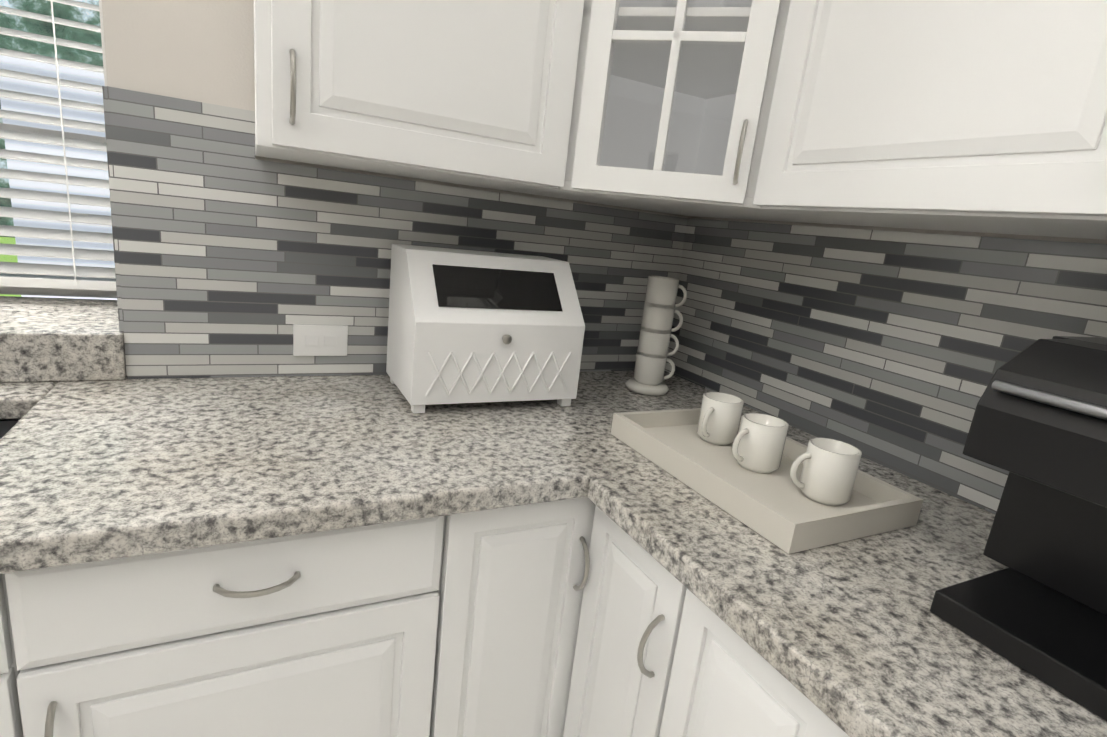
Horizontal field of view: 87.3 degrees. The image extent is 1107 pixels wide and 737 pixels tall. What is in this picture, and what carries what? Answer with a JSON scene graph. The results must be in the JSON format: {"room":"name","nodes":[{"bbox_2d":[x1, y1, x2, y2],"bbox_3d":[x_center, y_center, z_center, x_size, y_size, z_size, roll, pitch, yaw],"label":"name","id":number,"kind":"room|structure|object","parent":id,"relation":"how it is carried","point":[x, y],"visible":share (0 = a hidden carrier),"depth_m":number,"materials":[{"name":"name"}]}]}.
{"room":"kitchen","nodes":[
{"label":"kitchen","id":0,"kind":"room"},
{"bbox_2d":[58,0,687,381],"bbox_3d":[-2.767,-0.646,0.291,7.330,3.130,0.480,-1,16,-27],"label":"wall","id":1,"kind":"structure","parent":0,"point":[198,50],"depth_m":1.10,"materials":[{"name":"white paint"}]},
{"bbox_2d":[0,0,116,297],"bbox_3d":[-1.416,-0.905,1.098,1.017,1.518,0.155,-1,16,-27],"label":"window","id":2,"kind":"structure","parent":1,"relation":"in","point":[48,279],"depth_m":1.34,"materials":[{"name":"white plastic"}]},
{"bbox_2d":[0,296,126,381],"bbox_3d":[-1.446,-0.069,1.093,1.099,0.096,0.415,-1,16,-27],"label":"sill","id":3,"kind":"structure","parent":1,"relation":"attached to","point":[42,339],"depth_m":1.15,"materials":[{"name":"stone"}]},
{"bbox_2d":[99,0,107,86],"bbox_3d":[-1.358,-0.896,0.900,1.099,1.608,0.398,-1,16,-27],"label":"trim","id":4,"kind":"structure","parent":1,"relation":"attached to","point":[103,42],"depth_m":1.05,"materials":[{"name":"white paint"}]},
{"bbox_2d":[102,86,685,378],"bbox_3d":[-0.250,-0.256,1.434,1.358,0.556,0.008,-1,16,-27],"label":"tile backsplash","id":5,"kind":"structure","parent":1,"relation":"attached to","point":[236,258],"depth_m":1.26,"materials":[{"name":"tile"}]},
{"bbox_2d":[293,324,347,355],"bbox_3d":[-0.535,-0.064,1.334,0.116,0.072,0.008,-1,16,-27],"label":"electrical outlet","id":6,"kind":"object","parent":5,"relation":"attached to","point":[320,340],"visible":1,"depth_m":1.33,"materials":[{"name":"white plastic"}]},
{"bbox_2d":[254,0,583,189],"bbox_3d":[-0.250,-0.914,1.010,0.590,1.087,0.383,-1,16,-27],"label":"upper cabinet","id":7,"kind":"object","parent":1,"relation":"attached to","point":[478,93],"visible":1,"depth_m":0.98,"materials":[{"name":"white wood"}]},
{"bbox_2d":[504,0,867,225],"bbox_3d":[0.328,-0.892,1.188,0.594,1.087,0.604,-1,16,-27],"label":"upper cabinet","id":8,"kind":"object","parent":1,"relation":"attached to","point":[672,103],"visible":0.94,"depth_m":1.09,"materials":[{"name":"white wood"}]},
{"bbox_2d":[688,216,1106,243],"bbox_3d":[0.993,-0.341,0.786,0.200,3.130,3.140,-1,16,-27],"label":"wall","id":9,"kind":"structure","parent":0,"point":[1063,239],"depth_m":1.10,"materials":[{"name":"white paint"}]},
{"bbox_2d":[665,218,1106,514],"bbox_3d":[0.743,-0.001,1.052,0.007,0.463,1.679,-1,16,-27],"label":"tile backsplash","id":10,"kind":"structure","parent":9,"relation":"attached to","point":[887,345],"depth_m":1.19,"materials":[{"name":"tile"}]},
{"bbox_2d":[753,0,1106,239],"bbox_3d":[0.795,-0.674,0.519,0.383,1.087,1.085,-1,16,-27],"label":"upper cabinet","id":11,"kind":"object","parent":9,"relation":"attached to","point":[985,116],"visible":1,"depth_m":0.76,"materials":[{"name":"white wood"}]},
{"bbox_3d":[0.356,1.751,-1.207,11.450,0.100,7.200,-1,16,-27],"label":"floor","id":12,"kind":"structure","parent":0,"visible":0},
{"bbox_2d":[0,709,27,736],"bbox_3d":[-1.237,0.670,0.847,0.906,0.660,0.611,-1,16,-27],"label":"base cabinet","id":13,"kind":"object","parent":12,"relation":"on","point":[12,724],"depth_m":0.72,"materials":[{"name":"white wood"}]},
{"bbox_2d":[0,513,459,736],"bbox_3d":[-0.585,0.559,1.152,0.532,0.872,0.611,-1,16,-27],"label":"base cabinet","id":14,"kind":"object","parent":12,"relation":"on","point":[347,632],"depth_m":0.82,"materials":[{"name":"white wood"}]},
{"bbox_2d":[0,371,815,573],"bbox_3d":[-1.286,0.132,0.635,3.999,0.040,0.654,-1,16,-27],"label":"countertop","id":15,"kind":"structure","parent":14,"relation":"on","point":[91,471],"depth_m":0.91,"materials":[{"name":"stone"}]},
{"bbox_2d":[0,419,19,438],"bbox_3d":[-1.176,0.246,0.731,0.764,0.196,0.434,-1,16,-27],"label":"sink basin","id":16,"kind":"object","parent":15,"relation":"in","point":[6,425],"depth_m":1.03,"materials":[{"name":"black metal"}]},
{"bbox_2d":[444,497,594,736],"bbox_3d":[-0.223,0.554,1.339,0.284,0.872,0.611,-1,16,-27],"label":"base cabinet","id":17,"kind":"object","parent":12,"relation":"on","point":[461,625],"depth_m":1.03,"materials":[{"name":"white wood"}]},
{"bbox_2d":[492,375,762,438],"bbox_3d":[0.192,0.112,1.401,0.669,0.040,0.360,-1,16,-27],"label":"countertop","id":18,"kind":"structure","parent":17,"relation":"on","point":[598,397],"depth_m":1.37,"materials":[{"name":"stone"}]},
{"bbox_2d":[386,244,584,412],"bbox_3d":[-0.153,-0.094,1.313,0.380,0.320,0.266,-1,16,-27],"label":"bread box","id":19,"kind":"object","parent":18,"relation":"on","point":[468,326],"visible":1,"depth_m":1.22,"materials":[{"name":"white wood"}]},
{"bbox_2d":[625,275,686,395],"bbox_3d":[0.267,-0.088,1.525,0.120,0.301,0.120,-1,16,-27],"label":"mugs","id":20,"kind":"object","parent":18,"relation":"on","point":[657,329],"visible":1,"depth_m":1.50,"materials":[{"name":"white ceramic"}]},
{"bbox_2d":[611,392,922,553],"bbox_3d":[0.354,0.143,1.045,0.290,0.102,0.460,-1,16,-27],"label":"tray","id":21,"kind":"object","parent":18,"relation":"on","point":[763,475],"visible":1,"depth_m":0.97,"materials":[{"name":"white wood"}]},
{"bbox_2d":[563,505,670,736],"bbox_3d":[0.355,0.664,1.157,0.611,0.872,0.250,-1,16,-27],"label":"base cabinet","id":22,"kind":"object","parent":12,"relation":"on","point":[625,591],"depth_m":0.97,"materials":[{"name":"white wood"}]},
{"bbox_2d":[643,574,830,736],"bbox_3d":[0.469,0.732,0.937,0.611,0.872,0.265,-1,16,-27],"label":"base cabinet","id":23,"kind":"object","parent":12,"relation":"on","point":[661,650],"depth_m":0.77,"materials":[{"name":"white wood"}]},
{"bbox_2d":[827,720,848,736],"bbox_3d":[0.649,0.838,0.591,0.611,0.872,0.544,-1,16,-27],"label":"base cabinet","id":24,"kind":"object","parent":12,"relation":"on","point":[836,731],"depth_m":0.60,"materials":[{"name":"white wood"}]},
{"bbox_2d":[568,439,1106,736],"bbox_3d":[0.566,0.332,0.682,0.669,0.040,1.020,-1,16,-27],"label":"countertop","id":25,"kind":"structure","parent":24,"relation":"on","point":[854,637],"depth_m":0.69,"materials":[{"name":"stone"}]},
{"bbox_2d":[930,336,1106,720],"bbox_3d":[0.654,0.158,0.634,0.334,0.335,0.280,-1,16,-27],"label":"coffee maker","id":26,"kind":"object","parent":25,"relation":"on","point":[1037,608],"visible":1,"depth_m":0.63,"materials":[{"name":"black plastic"}]},
{"label":"outside","id":27,"kind":"structure","parent":0,"visible":0},
{"bbox_2d":[0,0,116,299],"bbox_3d":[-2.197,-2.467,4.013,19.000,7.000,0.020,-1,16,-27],"label":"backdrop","id":28,"kind":"structure","parent":27,"point":[70,53],"depth_m":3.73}
]}

